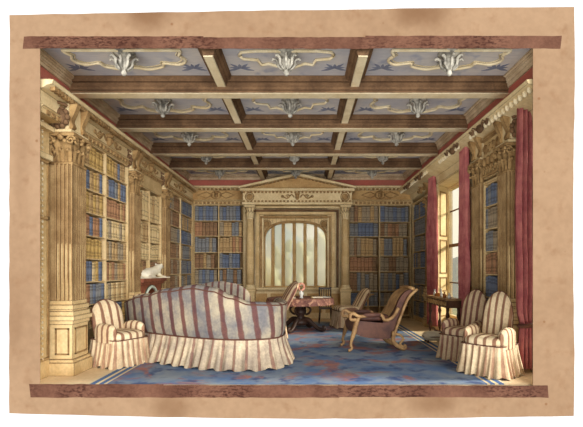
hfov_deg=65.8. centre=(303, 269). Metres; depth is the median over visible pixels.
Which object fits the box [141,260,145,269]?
book
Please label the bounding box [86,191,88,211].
book
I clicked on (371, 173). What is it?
pendant
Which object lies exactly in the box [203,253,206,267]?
book
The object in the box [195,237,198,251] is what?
book
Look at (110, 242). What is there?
book
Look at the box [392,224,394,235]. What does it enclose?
book
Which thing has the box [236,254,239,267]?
book
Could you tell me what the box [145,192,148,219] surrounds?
book
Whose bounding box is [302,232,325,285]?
tree
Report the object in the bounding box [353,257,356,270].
book
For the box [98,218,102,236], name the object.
book
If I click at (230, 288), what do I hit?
striped sofa
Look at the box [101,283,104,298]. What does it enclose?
book
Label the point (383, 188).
trim
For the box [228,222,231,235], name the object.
book
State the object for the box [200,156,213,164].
pendant
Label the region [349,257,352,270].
book
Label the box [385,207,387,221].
book
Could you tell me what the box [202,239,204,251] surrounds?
book
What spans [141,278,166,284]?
mantel shelf
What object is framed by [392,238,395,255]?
book
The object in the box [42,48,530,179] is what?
ceiling
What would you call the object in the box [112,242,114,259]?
book
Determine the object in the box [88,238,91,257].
book
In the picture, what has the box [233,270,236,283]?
book
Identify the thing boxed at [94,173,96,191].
book
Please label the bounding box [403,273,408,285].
book
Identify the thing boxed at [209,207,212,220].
book
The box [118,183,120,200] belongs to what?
book
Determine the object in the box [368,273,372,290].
book
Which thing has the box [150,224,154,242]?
book
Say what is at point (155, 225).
book
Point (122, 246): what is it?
book
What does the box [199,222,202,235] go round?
book
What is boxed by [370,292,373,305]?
book
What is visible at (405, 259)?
book
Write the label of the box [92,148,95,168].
book
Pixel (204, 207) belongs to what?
book
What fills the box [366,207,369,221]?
book
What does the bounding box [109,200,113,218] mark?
book
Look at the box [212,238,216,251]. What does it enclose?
book
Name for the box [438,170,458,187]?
wall
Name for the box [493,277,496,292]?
book
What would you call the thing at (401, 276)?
book
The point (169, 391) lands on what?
tape
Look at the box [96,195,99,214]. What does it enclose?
book
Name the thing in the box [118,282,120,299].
book
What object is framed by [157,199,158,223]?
book
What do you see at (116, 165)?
book
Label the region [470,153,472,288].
wall
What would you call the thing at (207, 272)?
book
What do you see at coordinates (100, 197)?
book
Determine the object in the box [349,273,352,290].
book
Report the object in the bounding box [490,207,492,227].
book
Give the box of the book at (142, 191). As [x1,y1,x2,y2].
[140,190,144,218]
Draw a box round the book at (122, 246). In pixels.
[121,244,123,259]
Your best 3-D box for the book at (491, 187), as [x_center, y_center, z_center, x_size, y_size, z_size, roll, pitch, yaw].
[3.607,-1.419,8.428,0.206,0.400,0.120,0,0,0]
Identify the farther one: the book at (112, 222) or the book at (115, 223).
the book at (115, 223)
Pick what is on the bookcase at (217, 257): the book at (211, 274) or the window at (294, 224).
the book at (211, 274)
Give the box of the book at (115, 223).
[114,222,116,239]
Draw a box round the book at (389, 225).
[388,224,391,235]
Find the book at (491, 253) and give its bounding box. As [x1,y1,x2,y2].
[491,253,492,273]
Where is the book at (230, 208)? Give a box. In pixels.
[229,207,232,220]
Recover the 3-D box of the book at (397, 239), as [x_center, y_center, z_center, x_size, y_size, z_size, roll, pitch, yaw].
[3.227,-0.800,15.507,0.110,0.620,0.206,0,0,0]
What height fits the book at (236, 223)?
0.480 m
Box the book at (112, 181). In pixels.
[111,180,114,198]
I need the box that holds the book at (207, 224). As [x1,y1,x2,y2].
[206,223,209,235]
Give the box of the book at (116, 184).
[115,182,117,199]
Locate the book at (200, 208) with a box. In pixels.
[199,207,202,220]
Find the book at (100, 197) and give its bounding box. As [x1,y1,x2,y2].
[99,196,102,215]
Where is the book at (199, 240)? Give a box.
[198,239,201,251]
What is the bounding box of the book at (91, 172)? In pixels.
[90,171,93,190]
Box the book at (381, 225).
[380,224,383,235]
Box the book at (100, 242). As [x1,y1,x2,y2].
[99,241,101,258]
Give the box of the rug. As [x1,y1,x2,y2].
[88,322,506,384]
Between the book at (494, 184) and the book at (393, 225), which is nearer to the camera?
the book at (494, 184)
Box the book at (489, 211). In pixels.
[488,209,490,228]
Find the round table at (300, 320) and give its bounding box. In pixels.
[286,306,325,333]
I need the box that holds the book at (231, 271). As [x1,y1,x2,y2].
[230,270,232,282]
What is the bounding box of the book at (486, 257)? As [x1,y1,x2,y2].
[485,255,487,273]
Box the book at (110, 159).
[109,158,111,176]
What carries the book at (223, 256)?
on the bookcase at (217, 257)
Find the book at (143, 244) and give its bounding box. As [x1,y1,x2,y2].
[142,243,144,258]
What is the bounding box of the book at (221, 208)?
[219,207,222,220]
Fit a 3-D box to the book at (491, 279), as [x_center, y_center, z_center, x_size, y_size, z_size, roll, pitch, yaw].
[3.607,0.317,8.445,0.206,0.380,0.100,0,0,0]
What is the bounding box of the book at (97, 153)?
[96,152,99,170]
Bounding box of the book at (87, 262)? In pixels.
[86,261,88,281]
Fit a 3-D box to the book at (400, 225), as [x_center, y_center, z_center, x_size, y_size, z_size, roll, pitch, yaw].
[3.315,-1.360,15.507,0.130,0.420,0.206,0,0,0]
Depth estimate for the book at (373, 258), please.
15.41 m
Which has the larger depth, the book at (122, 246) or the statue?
the statue
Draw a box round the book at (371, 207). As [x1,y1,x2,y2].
[370,206,373,221]
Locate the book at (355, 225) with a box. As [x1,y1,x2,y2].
[354,224,357,235]
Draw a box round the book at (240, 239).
[239,238,241,251]
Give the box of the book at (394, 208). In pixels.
[393,207,396,221]
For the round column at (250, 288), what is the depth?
14.84 m
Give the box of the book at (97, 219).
[96,218,99,236]
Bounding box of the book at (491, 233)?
[490,231,492,250]
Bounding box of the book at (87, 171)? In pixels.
[86,169,89,188]
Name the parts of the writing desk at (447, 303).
leg, leg, leg, leg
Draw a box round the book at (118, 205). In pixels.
[117,203,119,219]
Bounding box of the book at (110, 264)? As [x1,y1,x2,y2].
[109,263,111,279]
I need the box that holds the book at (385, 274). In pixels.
[384,273,387,290]
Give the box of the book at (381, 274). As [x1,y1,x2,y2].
[380,273,383,290]
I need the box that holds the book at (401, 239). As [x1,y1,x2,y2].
[400,238,402,255]
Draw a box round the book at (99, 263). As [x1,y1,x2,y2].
[98,262,101,280]
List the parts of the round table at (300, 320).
leg, leg, leg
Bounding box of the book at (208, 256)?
[207,255,210,267]
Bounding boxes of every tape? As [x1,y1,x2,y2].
[23,36,202,48]
[29,384,163,397]
[163,385,340,397]
[202,37,368,48]
[339,385,548,397]
[365,36,561,48]
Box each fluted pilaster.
[49,101,91,375]
[126,149,144,298]
[160,172,172,288]
[422,182,428,326]
[467,137,487,291]
[492,115,518,342]
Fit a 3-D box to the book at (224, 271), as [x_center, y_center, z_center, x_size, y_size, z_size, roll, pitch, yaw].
[-2.724,0.240,15.507,0.130,0.500,0.206,0,0,0]
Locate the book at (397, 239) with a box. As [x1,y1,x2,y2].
[396,238,399,255]
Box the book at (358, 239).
[357,238,360,255]
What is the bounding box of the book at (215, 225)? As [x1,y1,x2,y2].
[213,223,217,235]
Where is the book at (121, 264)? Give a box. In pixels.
[120,263,123,279]
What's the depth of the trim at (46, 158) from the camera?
6.87 m
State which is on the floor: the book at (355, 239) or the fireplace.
the fireplace
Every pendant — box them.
[109,49,138,75]
[151,99,173,117]
[180,132,198,145]
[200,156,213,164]
[213,170,225,178]
[272,49,300,75]
[279,99,301,117]
[283,132,301,145]
[289,156,299,164]
[289,170,302,178]
[365,170,378,178]
[375,156,388,164]
[387,132,405,145]
[406,99,429,117]
[434,48,463,75]
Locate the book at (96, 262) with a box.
[92,261,98,280]
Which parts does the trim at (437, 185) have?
shutter panel, shutter panel, shutter panel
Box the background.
[0,0,582,426]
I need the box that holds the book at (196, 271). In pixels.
[195,270,198,283]
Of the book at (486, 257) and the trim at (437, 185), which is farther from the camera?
the trim at (437, 185)
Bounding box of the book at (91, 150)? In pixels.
[89,149,92,166]
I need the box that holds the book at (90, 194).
[89,192,92,212]
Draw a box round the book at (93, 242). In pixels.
[91,240,95,258]
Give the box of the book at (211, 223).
[210,222,213,235]
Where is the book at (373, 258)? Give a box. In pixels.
[372,257,375,270]
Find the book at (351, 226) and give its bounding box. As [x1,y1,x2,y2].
[349,224,353,235]
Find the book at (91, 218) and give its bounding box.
[89,216,92,235]
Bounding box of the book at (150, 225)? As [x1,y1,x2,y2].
[150,225,151,241]
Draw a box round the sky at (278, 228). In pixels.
[265,224,302,279]
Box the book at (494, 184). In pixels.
[493,183,495,203]
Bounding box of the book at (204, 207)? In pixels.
[203,206,205,220]
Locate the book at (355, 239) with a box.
[354,238,356,255]
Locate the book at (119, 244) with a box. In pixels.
[115,242,120,259]
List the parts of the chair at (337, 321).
seat, backrest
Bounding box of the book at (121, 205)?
[118,203,122,220]
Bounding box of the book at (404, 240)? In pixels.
[403,239,406,255]
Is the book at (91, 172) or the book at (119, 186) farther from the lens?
the book at (119, 186)
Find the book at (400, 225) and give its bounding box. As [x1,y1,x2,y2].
[399,224,402,235]
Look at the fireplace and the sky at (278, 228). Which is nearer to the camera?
the fireplace
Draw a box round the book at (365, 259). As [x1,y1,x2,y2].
[364,258,367,270]
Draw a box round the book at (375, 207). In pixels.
[374,206,377,221]
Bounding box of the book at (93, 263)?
[92,262,95,280]
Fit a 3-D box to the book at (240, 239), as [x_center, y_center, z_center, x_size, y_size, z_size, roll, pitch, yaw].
[-2.185,-0.860,15.507,0.090,0.500,0.206,0,0,0]
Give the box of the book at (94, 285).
[93,284,95,303]
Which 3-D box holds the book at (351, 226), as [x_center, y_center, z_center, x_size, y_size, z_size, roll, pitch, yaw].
[1.636,-1.370,15.507,0.150,0.440,0.206,0,0,0]
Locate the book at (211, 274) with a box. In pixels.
[209,270,213,281]
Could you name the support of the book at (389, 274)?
on the bookcase at (376, 309)
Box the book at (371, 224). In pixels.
[370,223,372,235]
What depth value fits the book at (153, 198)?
11.40 m
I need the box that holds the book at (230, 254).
[229,253,232,267]
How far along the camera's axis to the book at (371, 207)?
15.41 m
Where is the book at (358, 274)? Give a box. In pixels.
[357,273,360,290]
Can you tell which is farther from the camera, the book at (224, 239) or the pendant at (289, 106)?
the book at (224, 239)
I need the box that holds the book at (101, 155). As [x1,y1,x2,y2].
[100,154,102,171]
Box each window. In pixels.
[265,223,325,286]
[449,182,458,318]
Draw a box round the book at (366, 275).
[365,274,368,287]
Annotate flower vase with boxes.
[298,283,304,297]
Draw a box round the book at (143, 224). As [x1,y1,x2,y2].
[142,223,145,240]
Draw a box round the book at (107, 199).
[107,199,108,216]
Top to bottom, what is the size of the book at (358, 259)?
0.460 m
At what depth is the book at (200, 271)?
15.41 m
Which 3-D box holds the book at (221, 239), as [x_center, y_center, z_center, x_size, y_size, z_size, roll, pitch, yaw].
[-2.841,-0.850,15.507,0.110,0.480,0.206,0,0,0]
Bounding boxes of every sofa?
[124,284,294,371]
[201,281,250,300]
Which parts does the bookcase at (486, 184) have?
rail, shelf, shelf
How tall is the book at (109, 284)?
0.360 m
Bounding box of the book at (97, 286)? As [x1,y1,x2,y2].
[96,285,98,301]
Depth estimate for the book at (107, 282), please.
9.10 m
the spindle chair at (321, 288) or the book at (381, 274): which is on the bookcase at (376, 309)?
the book at (381, 274)
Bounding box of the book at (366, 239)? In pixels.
[365,238,367,255]
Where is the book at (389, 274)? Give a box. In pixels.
[388,273,391,290]
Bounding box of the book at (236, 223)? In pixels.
[235,222,238,235]
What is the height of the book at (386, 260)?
0.460 m
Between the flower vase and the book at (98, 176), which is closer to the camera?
the book at (98, 176)
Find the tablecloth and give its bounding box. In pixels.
[266,296,334,306]
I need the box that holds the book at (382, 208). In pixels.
[380,206,384,221]
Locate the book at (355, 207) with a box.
[354,206,357,221]
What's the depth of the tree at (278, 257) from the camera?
26.71 m
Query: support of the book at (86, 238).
on the bookcase at (104, 239)
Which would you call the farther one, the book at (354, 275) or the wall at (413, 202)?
the wall at (413, 202)
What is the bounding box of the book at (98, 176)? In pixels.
[96,173,99,192]
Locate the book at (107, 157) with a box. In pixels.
[107,157,108,174]
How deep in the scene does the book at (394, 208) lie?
15.41 m
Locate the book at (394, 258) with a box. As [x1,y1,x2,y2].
[393,257,395,270]
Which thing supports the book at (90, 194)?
on the bookcase at (104, 239)
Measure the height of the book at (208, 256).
0.440 m
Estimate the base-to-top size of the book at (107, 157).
0.360 m
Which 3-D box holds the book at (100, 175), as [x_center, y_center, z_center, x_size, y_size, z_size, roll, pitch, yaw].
[-3.907,-1.612,8.468,0.206,0.360,0.110,0,0,0]
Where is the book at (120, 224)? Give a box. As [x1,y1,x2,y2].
[119,223,121,240]
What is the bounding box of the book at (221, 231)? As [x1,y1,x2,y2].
[219,222,223,235]
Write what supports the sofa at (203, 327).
on the rug
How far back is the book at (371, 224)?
15.41 m
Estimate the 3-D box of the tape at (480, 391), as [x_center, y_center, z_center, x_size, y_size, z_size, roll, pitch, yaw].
[1.980,1.725,6.398,2.994,0.185,0.004,0,0,0]
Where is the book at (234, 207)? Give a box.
[233,206,235,220]
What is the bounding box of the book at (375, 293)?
[374,292,377,305]
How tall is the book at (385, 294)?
0.440 m
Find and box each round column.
[244,205,256,301]
[339,205,351,304]
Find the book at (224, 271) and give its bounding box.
[223,270,226,281]
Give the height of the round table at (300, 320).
0.882 m
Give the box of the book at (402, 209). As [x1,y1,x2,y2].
[401,208,404,221]
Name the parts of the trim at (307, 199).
frame moulding, frame moulding, arch moulding, frame moulding, raking cornice, window sill, dado panel, frame moulding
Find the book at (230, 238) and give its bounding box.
[229,237,232,251]
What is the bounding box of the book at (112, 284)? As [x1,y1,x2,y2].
[111,283,113,300]
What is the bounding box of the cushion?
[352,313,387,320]
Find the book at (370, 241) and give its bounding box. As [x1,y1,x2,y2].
[368,239,372,255]
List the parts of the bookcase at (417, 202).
board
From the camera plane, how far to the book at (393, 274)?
15.41 m
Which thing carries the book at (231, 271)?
on the bookcase at (217, 257)
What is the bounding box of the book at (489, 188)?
[488,185,490,205]
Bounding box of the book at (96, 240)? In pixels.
[91,239,98,258]
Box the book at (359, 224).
[358,223,361,235]
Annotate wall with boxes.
[402,202,413,316]
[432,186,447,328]
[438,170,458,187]
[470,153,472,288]
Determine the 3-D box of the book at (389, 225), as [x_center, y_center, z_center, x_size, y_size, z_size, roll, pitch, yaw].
[2.945,-1.370,15.507,0.140,0.440,0.206,0,0,0]
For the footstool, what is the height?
0.260 m
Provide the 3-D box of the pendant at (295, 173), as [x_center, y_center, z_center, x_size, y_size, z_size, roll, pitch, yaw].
[-0.265,-3.080,14.350,0.409,0.340,0.409,0,0,23]
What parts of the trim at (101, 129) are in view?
architrave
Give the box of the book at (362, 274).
[361,273,364,289]
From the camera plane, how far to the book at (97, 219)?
8.31 m
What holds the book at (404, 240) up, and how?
on the bookcase at (376, 309)
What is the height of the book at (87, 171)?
0.340 m
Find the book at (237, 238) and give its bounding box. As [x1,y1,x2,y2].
[236,237,239,251]
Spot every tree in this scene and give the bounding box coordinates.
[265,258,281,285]
[275,246,281,282]
[285,239,292,281]
[285,243,308,285]
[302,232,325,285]
[307,238,313,261]
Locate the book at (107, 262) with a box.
[107,262,108,279]
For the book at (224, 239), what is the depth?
15.41 m
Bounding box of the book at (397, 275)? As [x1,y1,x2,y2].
[396,274,398,289]
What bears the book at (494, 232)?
on the bookcase at (486, 184)
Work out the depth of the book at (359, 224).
15.41 m
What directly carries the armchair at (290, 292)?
on the rug
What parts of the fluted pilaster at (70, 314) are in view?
panel moulding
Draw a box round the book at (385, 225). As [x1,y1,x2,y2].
[384,224,387,235]
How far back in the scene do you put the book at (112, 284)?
8.96 m
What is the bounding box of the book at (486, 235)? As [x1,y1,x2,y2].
[485,233,487,250]
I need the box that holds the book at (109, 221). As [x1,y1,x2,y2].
[107,220,111,238]
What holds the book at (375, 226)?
on the bookcase at (376, 309)
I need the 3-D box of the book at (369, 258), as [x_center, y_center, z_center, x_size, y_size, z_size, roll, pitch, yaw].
[2.276,-0.190,15.507,0.130,0.480,0.206,0,0,0]
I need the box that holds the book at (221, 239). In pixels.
[219,238,222,251]
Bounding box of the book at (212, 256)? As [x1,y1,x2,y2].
[211,255,214,267]
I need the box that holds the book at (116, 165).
[115,162,117,178]
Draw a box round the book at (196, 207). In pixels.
[195,206,198,220]
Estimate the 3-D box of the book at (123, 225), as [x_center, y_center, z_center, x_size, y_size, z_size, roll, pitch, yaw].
[-3.907,-0.794,9.538,0.206,0.360,0.150,0,0,0]
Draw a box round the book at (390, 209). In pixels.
[388,207,392,221]
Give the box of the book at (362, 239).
[361,238,364,255]
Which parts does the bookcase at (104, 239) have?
shelf, shelf, shelf, shelf, shelf, shelf, shelf, rail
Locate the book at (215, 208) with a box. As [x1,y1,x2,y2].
[213,206,217,220]
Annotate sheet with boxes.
[9,7,574,418]
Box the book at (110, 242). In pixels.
[107,241,111,259]
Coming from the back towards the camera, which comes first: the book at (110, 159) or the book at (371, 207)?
the book at (371, 207)
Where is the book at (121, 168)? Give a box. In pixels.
[120,165,122,181]
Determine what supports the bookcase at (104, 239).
on the floor
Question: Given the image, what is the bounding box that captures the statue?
[141,264,169,278]
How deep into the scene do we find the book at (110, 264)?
8.87 m
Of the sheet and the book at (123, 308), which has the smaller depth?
the sheet
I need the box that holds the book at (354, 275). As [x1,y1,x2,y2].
[353,274,356,290]
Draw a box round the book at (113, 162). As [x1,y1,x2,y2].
[112,161,114,177]
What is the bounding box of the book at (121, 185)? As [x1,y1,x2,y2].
[120,184,122,201]
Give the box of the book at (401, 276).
[399,274,403,287]
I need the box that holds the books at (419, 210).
[116,164,487,317]
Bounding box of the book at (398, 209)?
[397,208,400,221]
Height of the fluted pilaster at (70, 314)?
4.264 m
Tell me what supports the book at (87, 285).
on the bookcase at (104, 239)
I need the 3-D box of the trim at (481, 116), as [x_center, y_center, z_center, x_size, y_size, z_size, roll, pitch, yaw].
[3.625,-2.805,11.095,0.850,0.890,9.250,0,0,0]
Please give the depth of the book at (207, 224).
15.41 m
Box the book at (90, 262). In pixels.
[89,261,91,280]
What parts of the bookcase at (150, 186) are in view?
rail, shelf, shelf, shelf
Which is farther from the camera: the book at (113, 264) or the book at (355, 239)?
the book at (355, 239)
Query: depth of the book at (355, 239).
15.41 m
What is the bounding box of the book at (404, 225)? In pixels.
[403,224,406,235]
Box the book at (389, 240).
[388,239,391,255]
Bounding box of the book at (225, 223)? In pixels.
[224,222,227,235]
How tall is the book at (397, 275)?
0.560 m
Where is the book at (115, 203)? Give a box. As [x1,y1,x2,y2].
[114,201,116,219]
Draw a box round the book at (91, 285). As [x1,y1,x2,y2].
[90,284,92,303]
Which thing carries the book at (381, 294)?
on the bookcase at (376, 309)
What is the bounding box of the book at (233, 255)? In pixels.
[232,254,235,267]
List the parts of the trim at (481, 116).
egg moulding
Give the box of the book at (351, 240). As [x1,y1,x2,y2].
[349,238,353,255]
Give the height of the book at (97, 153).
0.340 m
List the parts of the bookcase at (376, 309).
shelf, shelf, shelf, shelf, rail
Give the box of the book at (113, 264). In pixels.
[109,262,114,279]
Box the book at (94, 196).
[93,195,95,213]
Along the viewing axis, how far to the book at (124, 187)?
9.56 m
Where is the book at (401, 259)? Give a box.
[399,257,403,270]
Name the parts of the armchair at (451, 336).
arm, seat, backrest, arm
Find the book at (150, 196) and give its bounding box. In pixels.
[150,196,151,220]
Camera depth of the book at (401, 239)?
15.41 m
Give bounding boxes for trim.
[40,48,197,203]
[40,119,54,379]
[189,174,412,204]
[238,173,355,318]
[398,48,532,201]
[435,184,448,329]
[481,129,498,179]
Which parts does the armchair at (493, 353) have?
arm, seat, seam cord, backrest, arm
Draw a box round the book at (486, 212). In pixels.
[485,209,488,228]
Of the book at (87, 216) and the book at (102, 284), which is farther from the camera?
the book at (102, 284)
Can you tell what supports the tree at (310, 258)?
on the lawn
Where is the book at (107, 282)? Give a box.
[107,282,115,299]
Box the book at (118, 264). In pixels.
[117,263,120,279]
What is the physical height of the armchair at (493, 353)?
1.315 m
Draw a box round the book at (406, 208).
[404,207,407,221]
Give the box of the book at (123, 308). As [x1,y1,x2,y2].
[115,301,124,317]
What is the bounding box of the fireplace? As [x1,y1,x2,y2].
[141,278,166,292]
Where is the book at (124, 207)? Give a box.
[123,205,125,221]
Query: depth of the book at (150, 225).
11.20 m
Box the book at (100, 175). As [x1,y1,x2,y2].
[99,174,102,193]
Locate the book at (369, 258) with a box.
[368,257,371,270]
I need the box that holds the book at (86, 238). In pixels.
[86,238,87,257]
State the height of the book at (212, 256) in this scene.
0.460 m
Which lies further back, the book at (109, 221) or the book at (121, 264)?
the book at (121, 264)
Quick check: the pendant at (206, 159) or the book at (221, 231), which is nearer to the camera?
the pendant at (206, 159)
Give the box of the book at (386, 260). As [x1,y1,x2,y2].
[384,258,388,270]
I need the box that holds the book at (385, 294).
[384,293,386,305]
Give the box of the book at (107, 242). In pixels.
[107,242,108,258]
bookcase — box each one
[84,143,128,351]
[140,173,161,276]
[170,191,192,286]
[193,204,242,286]
[349,204,410,317]
[412,197,424,321]
[483,176,496,297]
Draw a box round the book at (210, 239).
[209,238,211,251]
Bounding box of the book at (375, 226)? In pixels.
[373,224,377,235]
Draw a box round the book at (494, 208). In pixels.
[493,207,495,226]
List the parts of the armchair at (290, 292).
backrest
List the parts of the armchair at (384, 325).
leg, leg, arm, seat, arm, backrest, frame, rail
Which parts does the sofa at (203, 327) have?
backrest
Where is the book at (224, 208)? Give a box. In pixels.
[223,207,225,220]
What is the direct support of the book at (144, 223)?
on the bookcase at (150, 186)
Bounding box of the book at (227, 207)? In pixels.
[226,206,229,220]
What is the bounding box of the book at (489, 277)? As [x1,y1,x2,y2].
[488,276,496,296]
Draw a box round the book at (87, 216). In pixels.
[86,214,89,234]
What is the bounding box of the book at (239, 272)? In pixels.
[237,270,241,283]
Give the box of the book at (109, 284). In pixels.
[107,283,110,299]
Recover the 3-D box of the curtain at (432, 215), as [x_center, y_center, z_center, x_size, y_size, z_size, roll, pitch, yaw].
[3.570,-0.545,12.534,0.138,4.150,0.830,0,0,-3]
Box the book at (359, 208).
[358,207,361,221]
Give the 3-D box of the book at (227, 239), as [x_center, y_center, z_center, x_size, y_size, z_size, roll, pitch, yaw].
[-2.621,-0.850,15.507,0.110,0.480,0.206,0,0,0]
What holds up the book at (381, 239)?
on the bookcase at (376, 309)
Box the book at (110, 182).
[109,180,111,196]
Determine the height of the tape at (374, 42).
0.186 m
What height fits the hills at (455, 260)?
3.476 m
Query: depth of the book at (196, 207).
15.41 m
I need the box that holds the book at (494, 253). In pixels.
[493,252,496,273]
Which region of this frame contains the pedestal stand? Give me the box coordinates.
[367,293,373,309]
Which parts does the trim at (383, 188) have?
crown moulding, cornice, architrave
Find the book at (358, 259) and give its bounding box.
[357,258,360,270]
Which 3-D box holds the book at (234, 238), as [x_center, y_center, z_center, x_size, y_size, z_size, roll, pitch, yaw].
[-2.400,-0.870,15.507,0.100,0.520,0.206,0,0,0]
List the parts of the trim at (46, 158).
wall panel, panel moulding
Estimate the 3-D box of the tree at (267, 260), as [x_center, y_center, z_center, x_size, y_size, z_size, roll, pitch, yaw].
[-1.780,0.750,24.024,1.624,2.809,1.349,0,0,-17]
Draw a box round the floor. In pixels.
[40,317,532,385]
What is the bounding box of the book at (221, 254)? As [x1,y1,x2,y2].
[219,253,222,267]
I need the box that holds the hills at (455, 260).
[453,257,457,297]
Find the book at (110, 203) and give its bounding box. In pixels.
[109,201,111,217]
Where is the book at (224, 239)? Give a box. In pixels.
[223,238,225,251]
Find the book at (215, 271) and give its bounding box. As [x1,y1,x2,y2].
[214,270,217,280]
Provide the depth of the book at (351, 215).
15.41 m
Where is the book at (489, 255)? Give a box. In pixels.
[488,254,490,273]
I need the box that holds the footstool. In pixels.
[422,331,440,342]
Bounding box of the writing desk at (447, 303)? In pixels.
[426,295,460,331]
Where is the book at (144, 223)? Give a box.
[144,223,147,241]
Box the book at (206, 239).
[205,238,208,251]
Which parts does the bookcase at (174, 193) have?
shelf, shelf, rail, shelf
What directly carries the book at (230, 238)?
on the bookcase at (217, 257)
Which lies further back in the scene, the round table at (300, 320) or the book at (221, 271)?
the book at (221, 271)
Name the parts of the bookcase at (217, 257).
rail, shelf, shelf, shelf, shelf, shelf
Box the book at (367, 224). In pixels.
[366,223,369,235]
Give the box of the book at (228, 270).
[227,269,230,281]
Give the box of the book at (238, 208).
[236,206,240,220]
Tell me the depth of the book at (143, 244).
10.69 m
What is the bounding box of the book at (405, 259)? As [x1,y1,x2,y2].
[404,258,407,270]
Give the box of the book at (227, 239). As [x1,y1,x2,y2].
[226,238,228,251]
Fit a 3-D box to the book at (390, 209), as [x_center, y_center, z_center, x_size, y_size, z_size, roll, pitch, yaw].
[2.976,-1.900,15.507,0.150,0.500,0.206,0,0,0]
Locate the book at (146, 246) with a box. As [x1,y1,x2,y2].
[145,245,148,258]
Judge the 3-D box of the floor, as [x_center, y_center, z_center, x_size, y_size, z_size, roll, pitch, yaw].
[0.000,1.710,11.260,9.200,0.120,9.580,0,0,0]
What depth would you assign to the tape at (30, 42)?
6.40 m
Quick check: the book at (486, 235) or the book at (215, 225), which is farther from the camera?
the book at (215, 225)
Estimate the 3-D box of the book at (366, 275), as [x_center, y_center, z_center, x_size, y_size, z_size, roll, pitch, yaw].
[2.166,0.430,15.507,0.130,0.560,0.206,0,0,0]
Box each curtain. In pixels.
[426,176,437,326]
[458,147,470,315]
[515,108,532,369]
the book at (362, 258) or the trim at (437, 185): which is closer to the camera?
the trim at (437, 185)
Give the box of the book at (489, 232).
[488,231,490,250]
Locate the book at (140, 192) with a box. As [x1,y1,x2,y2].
[140,192,142,217]
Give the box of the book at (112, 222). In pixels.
[111,221,114,238]
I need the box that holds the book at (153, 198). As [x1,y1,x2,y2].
[152,197,154,221]
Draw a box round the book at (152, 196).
[152,196,156,222]
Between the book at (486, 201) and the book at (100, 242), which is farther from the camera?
the book at (486, 201)
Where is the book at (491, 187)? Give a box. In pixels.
[490,183,493,204]
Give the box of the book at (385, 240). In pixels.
[384,239,387,255]
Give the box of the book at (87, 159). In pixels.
[85,150,88,165]
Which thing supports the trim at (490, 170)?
attached to the wall
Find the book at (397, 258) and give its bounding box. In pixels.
[396,257,398,270]
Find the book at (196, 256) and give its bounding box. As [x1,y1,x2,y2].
[195,255,198,267]
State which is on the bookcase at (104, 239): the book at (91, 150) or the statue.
the book at (91, 150)
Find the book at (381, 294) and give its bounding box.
[380,293,383,305]
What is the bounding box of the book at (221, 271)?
[219,270,222,280]
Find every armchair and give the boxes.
[88,299,149,369]
[282,281,297,338]
[340,285,417,351]
[436,289,486,361]
[456,291,524,379]
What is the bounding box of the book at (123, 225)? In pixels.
[122,224,124,240]
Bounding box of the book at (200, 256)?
[199,255,202,267]
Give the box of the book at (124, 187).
[123,185,125,202]
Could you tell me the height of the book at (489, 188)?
0.380 m
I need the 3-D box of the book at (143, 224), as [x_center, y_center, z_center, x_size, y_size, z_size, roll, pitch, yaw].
[-3.907,-0.900,10.756,0.206,0.420,0.210,0,0,0]
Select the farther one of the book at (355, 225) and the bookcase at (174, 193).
the book at (355, 225)
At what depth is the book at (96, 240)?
8.28 m
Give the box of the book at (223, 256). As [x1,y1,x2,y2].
[222,255,225,267]
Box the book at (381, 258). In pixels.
[380,257,383,270]
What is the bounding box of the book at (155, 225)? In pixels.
[155,225,156,242]
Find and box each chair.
[318,287,331,323]
[329,287,369,328]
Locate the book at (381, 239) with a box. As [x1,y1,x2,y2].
[380,238,383,255]
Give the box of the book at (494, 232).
[493,231,495,250]
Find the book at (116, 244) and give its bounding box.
[115,243,117,259]
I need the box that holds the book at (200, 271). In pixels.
[199,270,201,283]
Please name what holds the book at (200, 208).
on the bookcase at (217, 257)
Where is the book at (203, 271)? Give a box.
[202,270,204,283]
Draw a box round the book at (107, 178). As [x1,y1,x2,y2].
[107,178,108,195]
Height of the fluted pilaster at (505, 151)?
4.264 m
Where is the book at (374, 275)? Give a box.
[373,274,376,290]
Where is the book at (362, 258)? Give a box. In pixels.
[360,257,363,270]
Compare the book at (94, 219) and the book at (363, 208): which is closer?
the book at (94, 219)
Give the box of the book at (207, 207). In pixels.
[206,206,209,220]
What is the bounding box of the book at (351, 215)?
[349,207,353,221]
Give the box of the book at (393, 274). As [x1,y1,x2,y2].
[392,273,395,290]
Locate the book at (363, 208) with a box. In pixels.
[362,207,365,221]
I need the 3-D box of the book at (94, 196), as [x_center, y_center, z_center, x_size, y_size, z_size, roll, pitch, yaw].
[-3.907,-1.193,8.216,0.206,0.340,0.110,0,0,0]
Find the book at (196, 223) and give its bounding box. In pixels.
[195,222,198,235]
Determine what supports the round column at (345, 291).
on the floor
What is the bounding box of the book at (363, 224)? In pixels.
[362,223,365,235]
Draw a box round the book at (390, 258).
[389,257,392,270]
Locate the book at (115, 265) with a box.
[114,263,117,279]
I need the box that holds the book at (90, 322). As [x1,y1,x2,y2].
[89,307,91,326]
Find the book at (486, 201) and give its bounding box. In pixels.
[485,188,487,206]
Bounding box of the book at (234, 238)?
[233,237,235,251]
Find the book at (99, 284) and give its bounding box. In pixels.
[91,283,101,299]
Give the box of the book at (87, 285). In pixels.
[86,284,89,303]
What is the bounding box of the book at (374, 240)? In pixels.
[373,239,375,255]
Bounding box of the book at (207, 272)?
[205,270,209,282]
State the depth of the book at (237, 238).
15.41 m
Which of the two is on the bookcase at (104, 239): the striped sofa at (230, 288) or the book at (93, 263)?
the book at (93, 263)
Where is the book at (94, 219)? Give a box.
[93,217,95,235]
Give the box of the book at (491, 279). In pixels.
[490,277,492,294]

